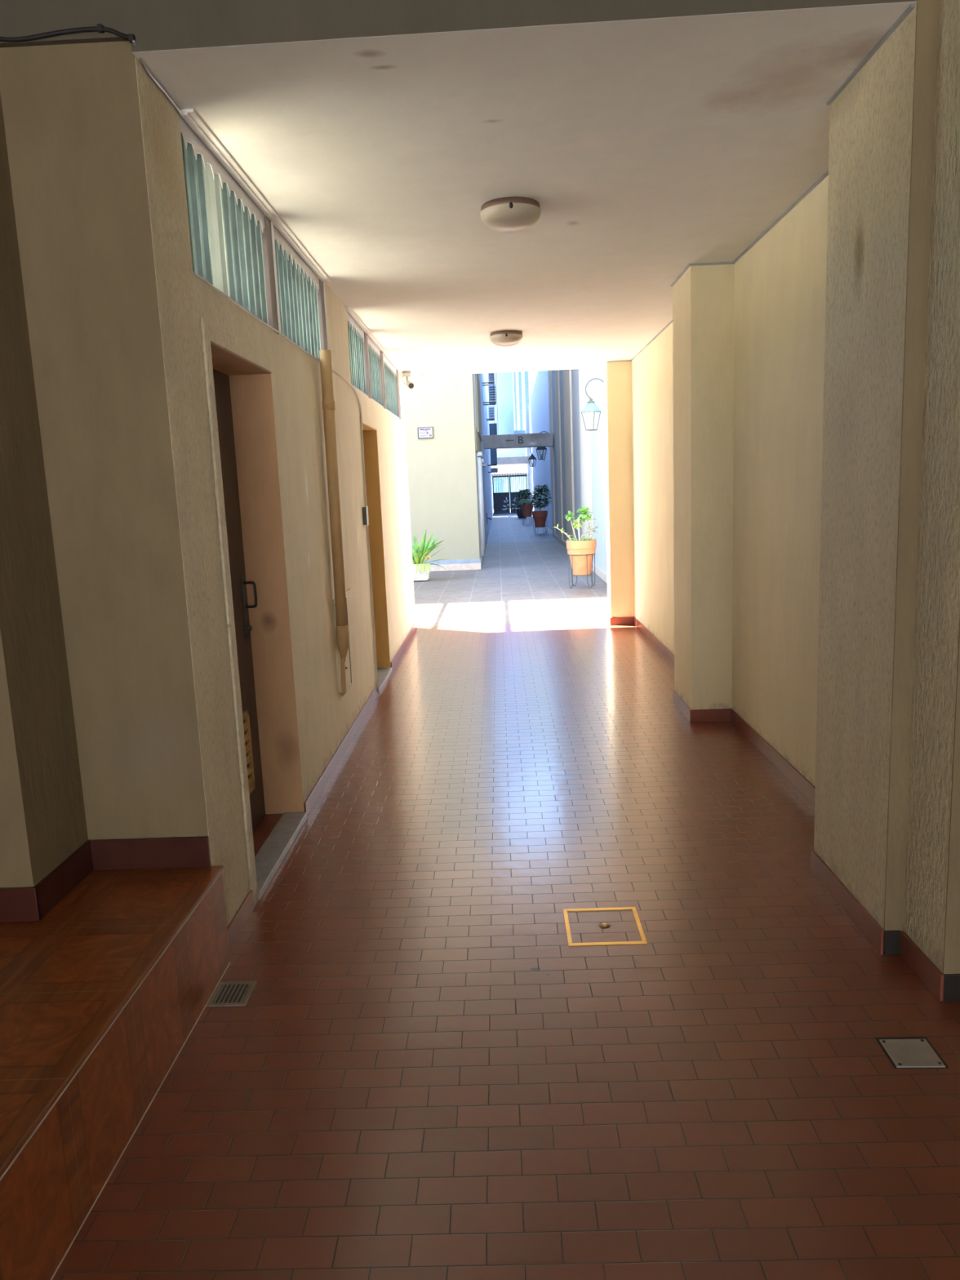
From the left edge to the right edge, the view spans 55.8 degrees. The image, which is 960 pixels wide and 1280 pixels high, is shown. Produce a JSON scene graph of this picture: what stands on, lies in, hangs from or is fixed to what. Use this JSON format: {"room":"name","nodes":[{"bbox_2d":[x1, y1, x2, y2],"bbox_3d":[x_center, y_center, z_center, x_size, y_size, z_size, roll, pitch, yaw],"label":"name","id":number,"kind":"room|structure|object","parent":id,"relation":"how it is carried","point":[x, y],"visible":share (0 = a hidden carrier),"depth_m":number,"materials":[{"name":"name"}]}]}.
{"room":"covered passageway","nodes":[
{"label":"covered passageway","id":0,"kind":"room"},
{"bbox_2d":[0,92,88,888],"bbox_3d":[-2.011,-0.659,2.626,1.295,3.005,0.360,-2,9,1],"label":"wall","id":1,"kind":"structure","parent":0,"point":[42,815],"depth_m":2.68,"materials":[{"name":"paint"}]},
{"bbox_2d":[0,835,211,922],"bbox_3d":[-1.701,0.762,2.853,1.600,0.105,0.372,-2,9,1],"label":"baseboard","id":2,"kind":"structure","parent":1,"relation":"attached to","point":[17,904],"depth_m":3.00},
{"bbox_2d":[0,0,917,52],"bbox_3d":[-0.868,-1.985,2.767,4.270,0.529,0.550,-2,9,1],"label":"beam","id":3,"kind":"structure","parent":1,"relation":"attached to","point":[155,24],"depth_m":2.56,"materials":[{"name":"paint"}]},
{"bbox_2d":[0,23,135,43],"bbox_3d":[-1.291,-1.725,2.582,0.616,0.068,0.018,-2,9,1],"label":"cable","id":4,"kind":"object","parent":3,"relation":"attached to","point":[100,28],"visible":1,"depth_m":2.58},
{"bbox_2d":[132,38,182,115],"bbox_3d":[-0.983,-1.714,2.768,0.016,0.056,0.392,-2,9,1],"label":"conduit","id":5,"kind":"object","parent":3,"relation":"attached to","point":[155,81],"visible":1,"depth_m":2.76,"materials":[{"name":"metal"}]},
{"bbox_2d":[0,40,208,839],"bbox_3d":[-1.788,-0.295,2.926,1.698,2.862,0.120,-2,9,1],"label":"wall","id":6,"kind":"structure","parent":0,"point":[71,112],"depth_m":2.79,"materials":[{"name":"paint"}]},
{"bbox_2d":[0,866,223,1177],"bbox_3d":[-1.741,1.353,-0.328,1.640,0.008,6.839,-2,9,1],"label":"floor","id":7,"kind":"structure","parent":0,"point":[65,975],"depth_m":2.38,"materials":[{"name":"tile"}]},
{"bbox_2d":[0,872,230,1279],"bbox_3d":[-0.925,1.494,-0.320,0.009,0.336,6.839,-2,9,1],"label":"step riser","id":8,"kind":"structure","parent":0,"point":[46,1194],"depth_m":2.10,"materials":[{"name":"tile"}]},
{"bbox_2d":[134,56,415,926],"bbox_3d":[-1.017,-0.908,6.531,0.300,2.820,7.460,-2,9,1],"label":"wall","id":9,"kind":"structure","parent":0,"point":[323,720],"depth_m":4.24,"materials":[{"name":"beige paint"}]},
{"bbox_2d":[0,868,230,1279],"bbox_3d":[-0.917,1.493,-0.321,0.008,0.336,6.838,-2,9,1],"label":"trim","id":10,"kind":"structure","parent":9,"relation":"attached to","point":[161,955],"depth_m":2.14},
{"bbox_2d":[178,113,280,334],"bbox_3d":[-1.022,-1.588,3.618,0.130,0.520,1.222,-2,9,1],"label":"window","id":11,"kind":"structure","parent":9,"relation":"in","point":[232,239],"depth_m":3.56,"materials":[{"name":"teal glass"}]},
{"bbox_2d":[200,318,307,906],"bbox_3d":[-1.019,-0.114,3.771,0.250,2.165,0.965,-2,9,1],"label":"door","id":12,"kind":"structure","parent":9,"relation":"in","point":[239,392],"depth_m":4.16,"materials":[{"name":"beige paint"}]},
{"bbox_2d":[242,708,255,794],"bbox_3d":[-1.062,0.526,4.034,0.014,0.380,0.300,-2,9,1],"label":"vent grille","id":13,"kind":"object","parent":12,"relation":"attached to","point":[246,717],"depth_m":4.14,"materials":[{"name":"beige metal"}]},
{"bbox_2d":[180,108,331,284],"bbox_3d":[-0.942,-1.946,4.220,0.045,0.018,2.510,-2,9,1],"label":"trim","id":14,"kind":"structure","parent":9,"relation":"attached to","point":[189,116],"depth_m":3.68,"materials":[{"name":"beige paint"}]},
{"bbox_2d":[195,272,378,693],"bbox_3d":[-0.875,-0.421,5.048,0.016,2.296,3.642,-2,9,1],"label":"cable","id":15,"kind":"object","parent":9,"relation":"attached to","point":[196,273],"visible":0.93,"depth_m":6.18,"materials":[{"name":"beige plastic"}]},
{"bbox_2d":[273,225,328,363],"bbox_3d":[-0.998,-1.794,4.846,0.130,0.520,1.272,-2,9,1],"label":"window","id":16,"kind":"structure","parent":9,"relation":"in","point":[301,292],"depth_m":4.85,"materials":[{"name":"teal glass"}]},
{"bbox_2d":[227,621,416,950],"bbox_3d":[-0.807,0.439,6.753,0.010,0.075,7.460,-2,9,1],"label":"baseboard","id":17,"kind":"structure","parent":9,"relation":"attached to","point":[237,924],"depth_m":4.91,"materials":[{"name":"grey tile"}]},
{"bbox_2d":[319,349,349,696],"bbox_3d":[-0.847,-0.654,5.321,0.081,2.016,0.096,-2,9,1],"label":"downpipe","id":18,"kind":"object","parent":9,"relation":"attached to","point":[328,402],"visible":1,"depth_m":5.28,"materials":[{"name":"beige metal"}]},
{"bbox_2d":[333,588,355,701],"bbox_3d":[-0.845,0.016,5.724,0.018,0.620,0.590,-2,9,1],"label":"pipe","id":19,"kind":"object","parent":9,"relation":"attached to","point":[349,660],"visible":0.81,"depth_m":5.85,"materials":[{"name":"beige metal"}]},
{"bbox_2d":[351,382,366,497],"bbox_3d":[-0.874,-1.384,6.576,0.008,0.896,0.393,-2,9,1],"label":"cable","id":20,"kind":"object","parent":9,"relation":"attached to","point":[351,383],"visible":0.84,"depth_m":6.74,"materials":[{"name":"beige plastic"}]},
{"bbox_2d":[346,311,371,398],"bbox_3d":[-0.960,-2.121,6.793,0.130,0.520,0.962,-2,9,1],"label":"window","id":21,"kind":"structure","parent":9,"relation":"in","point":[357,337],"depth_m":6.88,"materials":[{"name":"teal glass"}]},
{"bbox_2d":[362,506,368,525],"bbox_3d":[-0.848,-0.920,6.713,0.030,0.140,0.080,-2,9,1],"label":"light switch","id":22,"kind":"object","parent":9,"relation":"attached to","point":[365,509],"visible":1,"depth_m":6.68,"materials":[{"name":"grey metal"}]},
{"bbox_2d":[345,306,402,375],"bbox_3d":[-0.876,-2.598,8.100,0.025,0.018,3.800,-2,9,1],"label":"trim","id":23,"kind":"structure","parent":9,"relation":"attached to","point":[348,308],"depth_m":7.40,"materials":[{"name":"beige paint"}]},
{"bbox_2d":[360,416,391,693],"bbox_3d":[-0.948,-0.691,7.337,0.250,2.120,0.940,-2,9,1],"label":"door","id":24,"kind":"structure","parent":9,"relation":"in","point":[384,669],"depth_m":7.77,"materials":[{"name":"beige paint"}]},
{"bbox_2d":[365,333,386,408],"bbox_3d":[-0.941,-2.283,7.755,0.130,0.520,0.972,-2,9,1],"label":"window","id":25,"kind":"structure","parent":9,"relation":"in","point":[377,384],"depth_m":7.91,"materials":[{"name":"teal glass"}]},
{"bbox_2d":[382,353,401,419],"bbox_3d":[-0.919,-2.472,8.883,0.130,0.520,1.302,-2,9,1],"label":"window","id":26,"kind":"structure","parent":9,"relation":"in","point":[391,374],"depth_m":9.02,"materials":[{"name":"teal glass"}]},
{"bbox_2d":[402,373,480,560],"bbox_3d":[-7.307,-14.018,16.144,13.600,26.000,1.000,-2,9,1],"label":"wall","id":27,"kind":"structure","parent":0,"point":[442,471],"depth_m":17.31,"materials":[{"name":"white paint"}]},
{"bbox_2d":[417,426,433,439],"bbox_3d":[-1.032,-3.931,17.195,0.295,0.215,0.030,-2,9,1],"label":"wall sign","id":28,"kind":"object","parent":27,"relation":"attached to","point":[424,433],"visible":1,"depth_m":17.19,"materials":[{"name":"white paper"}]},
{"bbox_2d":[422,559,480,571],"bbox_3d":[-2.791,-1.370,17.662,5.620,0.205,0.025,-2,9,1],"label":"baseboard","id":29,"kind":"structure","parent":27,"relation":"attached to","point":[465,566],"depth_m":17.60,"materials":[{"name":"beige stone"}]},
{"bbox_2d":[473,373,493,551],"bbox_3d":[-0.673,-16.884,31.660,1.070,26.000,32.000,-2,9,1],"label":"wall","id":30,"kind":"structure","parent":0,"point":[486,477],"depth_m":27.64,"materials":[{"name":"white paint"}]},
{"bbox_2d":[477,452,483,457],"bbox_3d":[0.002,-3.966,19.415,0.100,0.080,1.200,-2,9,1],"label":"canopy","id":31,"kind":"object","parent":30,"relation":"attached to","point":[479,454],"visible":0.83,"depth_m":18.84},
{"bbox_2d":[477,457,484,555],"bbox_3d":[0.016,-2.759,18.806,0.070,2.020,0.067,-2,9,1],"label":"downpipe","id":32,"kind":"object","parent":30,"relation":"attached to","point":[479,477],"visible":1,"depth_m":18.78,"materials":[{"name":"white metal"}]},
{"bbox_2d":[480,460,485,550],"bbox_3d":[0.050,-3.057,20.581,0.070,2.020,0.067,-2,9,1],"label":"downpipe","id":33,"kind":"object","parent":30,"relation":"attached to","point":[481,460],"visible":0.44,"depth_m":20.56,"materials":[{"name":"white metal"}]},
{"bbox_2d":[480,531,488,568],"bbox_3d":[0.226,-3.303,28.650,0.025,0.150,22.400,-2,9,1],"label":"baseboard","id":34,"kind":"structure","parent":30,"relation":"attached to","point":[486,540],"depth_m":20.59,"materials":[{"name":"grey stone"}]},
{"bbox_2d":[482,373,494,386],"bbox_3d":[0.269,-8.537,29.386,0.402,0.480,0.812,-2,9,1],"label":"air conditioner","id":35,"kind":"object","parent":30,"relation":"attached to","point":[491,375],"visible":0.57,"depth_m":29.02,"materials":[{"name":"metal"}]},
{"bbox_2d":[488,373,493,380],"bbox_3d":[0.367,-8.476,28.989,0.150,0.324,0.012,-2,9,1],"label":"grille","id":36,"kind":"object","parent":35,"relation":"attached to","point":[491,375],"depth_m":29.00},
{"bbox_2d":[483,383,496,404],"bbox_3d":[0.307,-7.980,29.479,0.432,0.590,0.812,-2,9,1],"label":"balcony","id":37,"kind":"object","parent":30,"relation":"attached to","point":[492,397],"visible":1,"depth_m":29.09,"materials":[{"name":"metal"}]},
{"bbox_2d":[488,386,495,399],"bbox_3d":[0.400,-7.915,29.082,0.190,0.426,0.012,-2,9,1],"label":"grille","id":38,"kind":"object","parent":37,"relation":"attached to","point":[491,397],"depth_m":29.08,"materials":[{"name":"grey metal"}]},
{"bbox_2d":[486,405,494,420],"bbox_3d":[0.428,-9.344,37.361,0.335,0.530,0.812,-2,9,1],"label":"air conditioner","id":39,"kind":"object","parent":30,"relation":"attached to","point":[491,408],"visible":0.8,"depth_m":36.97,"materials":[{"name":"metal"}]},
{"bbox_2d":[488,408,493,417],"bbox_3d":[0.472,-9.279,36.965,0.190,0.370,0.012,-2,9,1],"label":"grille","id":40,"kind":"object","parent":39,"relation":"attached to","point":[491,410],"depth_m":36.97,"materials":[{"name":"metal"}]},
{"bbox_2d":[487,448,497,466],"bbox_3d":[0.481,-7.200,35.692,0.379,0.650,0.812,-2,9,1],"label":"air conditioner","id":41,"kind":"object","parent":30,"relation":"attached to","point":[493,452],"visible":0.87,"depth_m":35.30,"materials":[{"name":"metal"}]},
{"bbox_2d":[490,450,496,463],"bbox_3d":[0.538,-7.131,35.297,0.210,0.481,0.012,-2,9,1],"label":"grille","id":42,"kind":"object","parent":41,"relation":"attached to","point":[493,453],"depth_m":35.30,"materials":[{"name":"grey metal"}]},
{"bbox_2d":[488,422,497,435],"bbox_3d":[0.463,-8.146,35.533,0.419,0.630,0.812,-2,9,1],"label":"air conditioner","id":43,"kind":"object","parent":30,"relation":"attached to","point":[492,427],"visible":0.54,"depth_m":35.12,"materials":[{"name":"metal"}]},
{"bbox_2d":[489,425,496,435],"bbox_3d":[0.520,-8.079,35.138,0.250,0.462,0.012,-2,9,1],"label":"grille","id":44,"kind":"object","parent":43,"relation":"attached to","point":[492,428],"depth_m":35.13,"materials":[{"name":"metal"}]},
{"bbox_2d":[488,467,497,472],"bbox_3d":[0.532,-6.883,36.758,0.397,0.170,0.812,-2,9,1],"label":"air conditioner","id":45,"kind":"object","parent":30,"relation":"attached to","point":[492,469],"visible":1,"depth_m":36.37,"materials":[{"name":"metal"}]},
{"bbox_2d":[497,456,529,464],"bbox_3d":[1.672,-9.756,49.292,2.190,0.370,0.500,-2,9,1],"label":"concrete beam","id":46,"kind":"structure","parent":30,"relation":"attached to","point":[521,460],"depth_m":49.05,"materials":[{"name":"grey concrete"}]},
{"bbox_2d":[497,447,525,457],"bbox_3d":[1.526,-10.452,49.087,1.900,1.078,0.080,-2,9,1],"label":"panel","id":47,"kind":"object","parent":46,"relation":"on","point":[504,452],"visible":0.31,"depth_m":49.09,"materials":[{"name":"white paint"}]},
{"bbox_2d":[483,432,553,448],"bbox_3d":[1.119,-5.843,26.600,2.020,0.380,0.466,-2,9,1],"label":"concrete beam","id":48,"kind":"structure","parent":30,"relation":"attached to","point":[541,439],"depth_m":26.39,"materials":[{"name":"grey concrete"}]},
{"bbox_2d":[493,382,495,435],"bbox_3d":[0.389,-7.461,26.427,0.022,2.935,0.010,-2,9,1],"label":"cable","id":49,"kind":"object","parent":48,"relation":"attached to","point":[493,382],"visible":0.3,"depth_m":26.54,"materials":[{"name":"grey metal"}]},
{"bbox_2d":[495,373,497,424],"bbox_3d":[0.479,-7.464,26.424,0.022,2.935,0.010,-2,9,1],"label":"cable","id":50,"kind":"object","parent":48,"relation":"attached to","point":[495,373],"visible":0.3,"depth_m":26.49,"materials":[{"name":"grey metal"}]},
{"bbox_2d":[52,540,959,1279],"bbox_3d":[-6.117,-0.009,11.325,19.200,0.120,30.100,-2,9,1],"label":"floor","id":51,"kind":"structure","parent":0,"point":[420,1075],"depth_m":2.63,"materials":[{"name":"brown tile"}]},
{"bbox_2d":[206,981,256,1007],"bbox_3d":[-0.787,1.123,2.875,0.122,0.006,0.138,-2,9,1],"label":"floor drain","id":52,"kind":"object","parent":51,"relation":"on","point":[234,993],"visible":1,"depth_m":2.87,"materials":[{"name":"grey metal"}]},
{"bbox_2d":[412,562,430,581],"bbox_3d":[-1.078,-1.198,15.895,0.402,0.290,0.402,-2,9,1],"label":"plant pot","id":53,"kind":"object","parent":51,"relation":"on","point":[417,576],"visible":0.52,"depth_m":15.73,"materials":[{"name":"white ceramic"}]},
{"bbox_2d":[411,529,449,573],"bbox_3d":[-1.067,-1.563,15.824,0.826,0.737,0.787,-7,11,-28],"label":"plant","id":54,"kind":"object","parent":53,"relation":"in","point":[419,554],"visible":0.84,"depth_m":15.69,"materials":[{"name":"green plant"}]},
{"bbox_2d":[568,553,595,588],"bbox_3d":[1.551,-1.056,13.788,0.416,0.512,0.417,-2,9,1],"label":"wire plant stand","id":55,"kind":"object","parent":51,"relation":"on","point":[591,574],"visible":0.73,"depth_m":13.69,"materials":[{"name":"grey metal"}]},
{"bbox_2d":[566,538,596,575],"bbox_3d":[1.543,-1.257,13.755,0.456,0.520,0.456,-2,9,1],"label":"plant pot","id":56,"kind":"object","parent":55,"relation":"on","point":[584,547],"visible":0.91,"depth_m":13.60,"materials":[{"name":"ceramic"}]},
{"bbox_2d":[554,506,599,541],"bbox_3d":[1.466,-1.722,13.631,0.609,0.580,0.449,-9,11,-33],"label":"potted plant","id":57,"kind":"object","parent":56,"relation":"on","point":[584,516],"visible":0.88,"depth_m":13.64,"materials":[{"name":"green plant"}]},
{"bbox_2d":[577,517,579,540],"bbox_3d":[1.486,-1.617,13.594,0.028,0.430,0.018,-2,9,1],"label":"stake","id":58,"kind":"object","parent":56,"relation":"in","point":[578,517],"visible":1,"depth_m":13.58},
{"bbox_2d":[562,906,647,946],"bbox_3d":[0.438,1.015,3.220,0.268,0.011,0.270,-2,9,1],"label":"floor hatch","id":59,"kind":"object","parent":51,"relation":"on","point":[604,925],"visible":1,"depth_m":3.21,"materials":[{"name":"gold metal"}]},
{"bbox_2d":[599,922,610,928],"bbox_3d":[0.443,1.015,3.221,0.040,0.002,0.040,-2,9,1],"label":"knob","id":60,"kind":"object","parent":59,"relation":"attached to","point":[604,925],"depth_m":3.21,"materials":[{"name":"brown metal"}]},
{"bbox_2d":[875,1036,949,1068],"bbox_3d":[1.165,1.113,2.448,0.144,0.008,0.140,-2,9,1],"label":"cover plate","id":61,"kind":"object","parent":51,"relation":"on","point":[918,1052],"visible":1,"depth_m":2.44,"materials":[{"name":"metal"}]},
{"bbox_2d":[486,508,557,542],"bbox_3d":[1.328,-8.444,59.965,6.200,0.116,68.900,-2,9,1],"label":"floor","id":62,"kind":"structure","parent":0,"point":[504,527],"depth_m":32.58,"materials":[{"name":"tile"}]},
{"bbox_2d":[487,372,525,514],"bbox_3d":[1.021,-15.434,52.915,3.260,16.000,7.500,-2,9,1],"label":"storey","id":63,"kind":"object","parent":62,"relation":"on","point":[504,406],"visible":0.14,"depth_m":49.55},
{"bbox_2d":[491,450,528,505],"bbox_3d":[2.868,-12.597,71.307,9.400,4.200,8.100,-2,9,1],"label":"building","id":64,"kind":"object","parent":62,"relation":"on","point":[517,468],"visible":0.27,"depth_m":67.88,"materials":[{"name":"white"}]},
{"bbox_2d":[492,474,527,513],"bbox_3d":[1.836,-8.845,54.969,2.100,2.270,0.060,-2,9,1],"label":"gate","id":65,"kind":"object","parent":62,"relation":"on","point":[502,504],"visible":0.84,"depth_m":55.00,"materials":[{"name":"metal"}]},
{"bbox_2d":[515,508,526,518],"bbox_3d":[2.116,-6.362,45.543,0.640,0.460,0.640,-2,9,1],"label":"plant pot","id":66,"kind":"object","parent":62,"relation":"on","point":[518,511],"visible":0.58,"depth_m":45.35,"materials":[{"name":"metal"}]},
{"bbox_2d":[513,488,532,507],"bbox_3d":[2.201,-7.055,45.437,1.036,1.038,1.059,-2,9,1],"label":"potted plant","id":67,"kind":"object","parent":66,"relation":"on","point":[526,493],"visible":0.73,"depth_m":45.24,"materials":[{"name":"green plant"}]},
{"bbox_2d":[506,370,537,451],"bbox_3d":[5.617,-24.201,79.953,7.100,24.000,6.100,-2,9,1],"label":"apartment tower","id":68,"kind":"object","parent":62,"relation":"on","point":[523,382],"visible":0.02,"depth_m":77.48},
{"bbox_2d":[533,517,546,533],"bbox_3d":[1.991,-3.787,29.954,0.468,0.532,0.468,-2,9,1],"label":"wire plant stand","id":69,"kind":"object","parent":62,"relation":"on","point":[533,517],"visible":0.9,"depth_m":29.84,"materials":[{"name":"grey metal"}]},
{"bbox_2d":[532,511,547,527],"bbox_3d":[1.982,-3.998,29.919,0.520,0.520,0.520,-2,9,1],"label":"plant pot","id":70,"kind":"object","parent":69,"relation":"on","point":[540,522],"visible":1,"depth_m":29.74,"materials":[{"name":"red ceramic"}]},
{"bbox_2d":[528,484,551,511],"bbox_3d":[1.987,-4.646,29.804,0.781,0.919,0.752,-2,9,1],"label":"potted plant","id":71,"kind":"object","parent":70,"relation":"on","point":[540,490],"visible":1,"depth_m":29.66,"materials":[{"name":"green plant"}]},
{"bbox_3d":[2.012,-5.229,38.332,0.468,0.612,0.468,-2,9,1],"label":"wire plant stand","id":72,"kind":"object","parent":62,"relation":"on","visible":0},
{"bbox_2d":[520,503,533,516],"bbox_3d":[2.002,-5.479,38.290,0.520,0.520,0.520,-2,9,1],"label":"plant pot","id":73,"kind":"object","parent":72,"relation":"on","point":[525,508],"visible":0.88,"depth_m":38.12,"materials":[{"name":"red ceramic"}]},
{"bbox_2d":[519,498,535,504],"bbox_3d":[1.993,-5.819,38.255,0.772,0.290,0.746,-2,9,1],"label":"potted plant","id":74,"kind":"object","parent":73,"relation":"on","point":[527,502],"visible":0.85,"depth_m":38.17,"materials":[{"name":"green plant"}]},
{"bbox_2d":[132,0,917,373],"bbox_3d":[0.370,-2.443,6.208,3.200,0.200,7.534,-2,9,1],"label":"ceiling","id":75,"kind":"structure","parent":0,"point":[643,161],"depth_m":3.52,"materials":[{"name":"paint"}]},
{"bbox_2d":[401,371,414,389],"bbox_3d":[-0.776,-2.783,9.724,0.116,0.196,0.228,-4,10,-11],"label":"security camera","id":76,"kind":"object","parent":75,"relation":"attached to","point":[406,375],"visible":1,"depth_m":9.70,"materials":[{"name":"plastic"}]},
{"bbox_2d":[489,329,523,346],"bbox_3d":[0.220,-2.508,7.563,0.281,0.107,0.287,-2,9,1],"label":"ceiling lamp","id":77,"kind":"object","parent":75,"relation":"attached to","point":[500,338],"visible":1,"depth_m":7.47,"materials":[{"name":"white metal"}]},
{"bbox_2d":[413,365,601,376],"bbox_3d":[0.302,-2.955,9.954,2.070,0.024,0.024,-2,9,1],"label":"beam","id":78,"kind":"structure","parent":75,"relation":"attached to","point":[595,366],"depth_m":9.95,"materials":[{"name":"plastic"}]},
{"bbox_2d":[480,196,541,232],"bbox_3d":[0.141,-1.934,4.152,0.281,0.107,0.287,-2,9,1],"label":"ceiling lamp","id":79,"kind":"object","parent":75,"relation":"attached to","point":[506,214],"visible":1,"depth_m":4.06,"materials":[{"name":"white glass"}]},
{"bbox_2d":[525,370,552,530],"bbox_3d":[2.759,-8.879,41.812,0.300,6.600,28.500,-2,9,1],"label":"wall","id":80,"kind":"structure","parent":0,"point":[537,416],"depth_m":37.82,"materials":[{"name":"white paint"}]},
{"bbox_2d":[528,447,544,466],"bbox_3d":[2.185,-7.153,35.229,0.620,0.810,0.306,0,10,15],"label":"wall lantern","id":81,"kind":"object","parent":80,"relation":"attached to","point":[532,460],"visible":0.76,"depth_m":35.23,"materials":[{"name":"metal"}]},
{"bbox_2d":[535,431,550,459],"bbox_3d":[2.046,-6.046,28.115,0.612,0.864,0.323,0,10,16],"label":"wall lantern","id":82,"kind":"object","parent":80,"relation":"attached to","point":[541,451],"visible":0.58,"depth_m":28.12,"materials":[{"name":"metal"}]},
{"bbox_2d":[551,365,607,573],"bbox_3d":[2.081,-6.677,18.488,0.300,10.000,18.250,-2,9,1],"label":"wall","id":83,"kind":"structure","parent":0,"point":[597,386],"depth_m":16.09,"materials":[{"name":"white paint"}]},
{"bbox_2d":[547,370,555,537],"bbox_3d":[2.074,-8.091,26.947,0.045,10.000,1.100,-2,9,1],"label":"trim","id":84,"kind":"structure","parent":83,"relation":"attached to","point":[549,372],"depth_m":27.09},
{"bbox_2d":[554,369,563,544],"bbox_3d":[2.015,-7.586,23.940,0.045,10.000,1.400,-2,9,1],"label":"trim","id":85,"kind":"structure","parent":83,"relation":"attached to","point":[557,380],"depth_m":24.04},
{"bbox_2d":[562,368,575,540],"bbox_3d":[1.949,-7.014,20.538,0.045,10.000,1.900,-2,9,1],"label":"trim","id":86,"kind":"structure","parent":83,"relation":"attached to","point":[567,394],"depth_m":20.65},
{"bbox_2d":[554,533,607,583],"bbox_3d":[2.132,-1.989,20.416,0.040,0.120,16.000,-2,9,1],"label":"baseboard","id":87,"kind":"structure","parent":83,"relation":"attached to","point":[598,571],"depth_m":15.47,"materials":[{"name":"beige stone"}]},
{"bbox_2d":[578,368,593,563],"bbox_3d":[1.872,-6.352,16.594,0.045,10.000,1.700,-2,9,1],"label":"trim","id":88,"kind":"structure","parent":83,"relation":"attached to","point":[584,374],"depth_m":16.86,"materials":[{"name":"white paint"}]},
{"bbox_2d":[581,377,604,431],"bbox_3d":[1.665,-3.325,12.767,0.469,0.718,0.264,1,10,18],"label":"wall lantern","id":89,"kind":"object","parent":83,"relation":"attached to","point":[591,413],"visible":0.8,"depth_m":12.76,"materials":[{"name":"grey metal"}]},
{"bbox_2d":[603,360,634,617],"bbox_3d":[1.528,-1.584,9.948,0.260,2.820,0.300,-2,9,1],"label":"wall","id":90,"kind":"structure","parent":0,"point":[617,375],"depth_m":9.80,"materials":[{"name":"beige paint"}]},
{"bbox_2d":[672,263,734,709],"bbox_3d":[1.450,-0.907,5.920,0.260,2.820,0.570,-2,9,1],"label":"wall","id":91,"kind":"structure","parent":0,"point":[703,297],"depth_m":5.68,"materials":[{"name":"beige paint"}]},
{"bbox_2d":[631,174,828,786],"bbox_3d":[1.815,-1.056,6.724,0.440,2.820,6.820,-2,9,1],"label":"wall","id":92,"kind":"structure","parent":0,"point":[780,286],"depth_m":4.87,"materials":[{"name":"beige paint"}]},
{"bbox_2d":[606,4,915,362],"bbox_3d":[1.394,-2.349,6.034,0.272,0.010,7.170,-2,9,1],"label":"trim","id":93,"kind":"structure","parent":92,"relation":"attached to","point":[911,6],"depth_m":3.93,"materials":[{"name":"paint"}]},
{"bbox_2d":[606,613,943,1001],"bbox_3d":[1.507,0.382,6.495,0.270,0.085,7.760,-2,9,1],"label":"baseboard","id":94,"kind":"structure","parent":92,"relation":"attached to","point":[926,970],"depth_m":3.51,"materials":[{"name":"red tile"}]},
{"bbox_2d":[813,2,916,929],"bbox_3d":[1.614,-0.432,3.040,0.700,2.820,0.660,-2,9,1],"label":"wall","id":95,"kind":"structure","parent":0,"point":[871,119],"depth_m":2.98,"materials":[{"name":"beige paint"}]},
{"bbox_2d":[883,0,959,973],"bbox_3d":[2.018,-0.632,2.525,1.550,3.350,0.275,-2,9,1],"label":"wall","id":96,"kind":"structure","parent":0,"point":[937,615],"depth_m":2.62,"materials":[{"name":"beige paint"}]},
{"bbox_2d":[883,929,959,1001],"bbox_3d":[2.010,0.980,2.793,1.400,0.085,0.280,-2,9,1],"label":"baseboard","id":97,"kind":"structure","parent":96,"relation":"attached to","point":[951,992],"depth_m":2.68,"materials":[{"name":"tile"}]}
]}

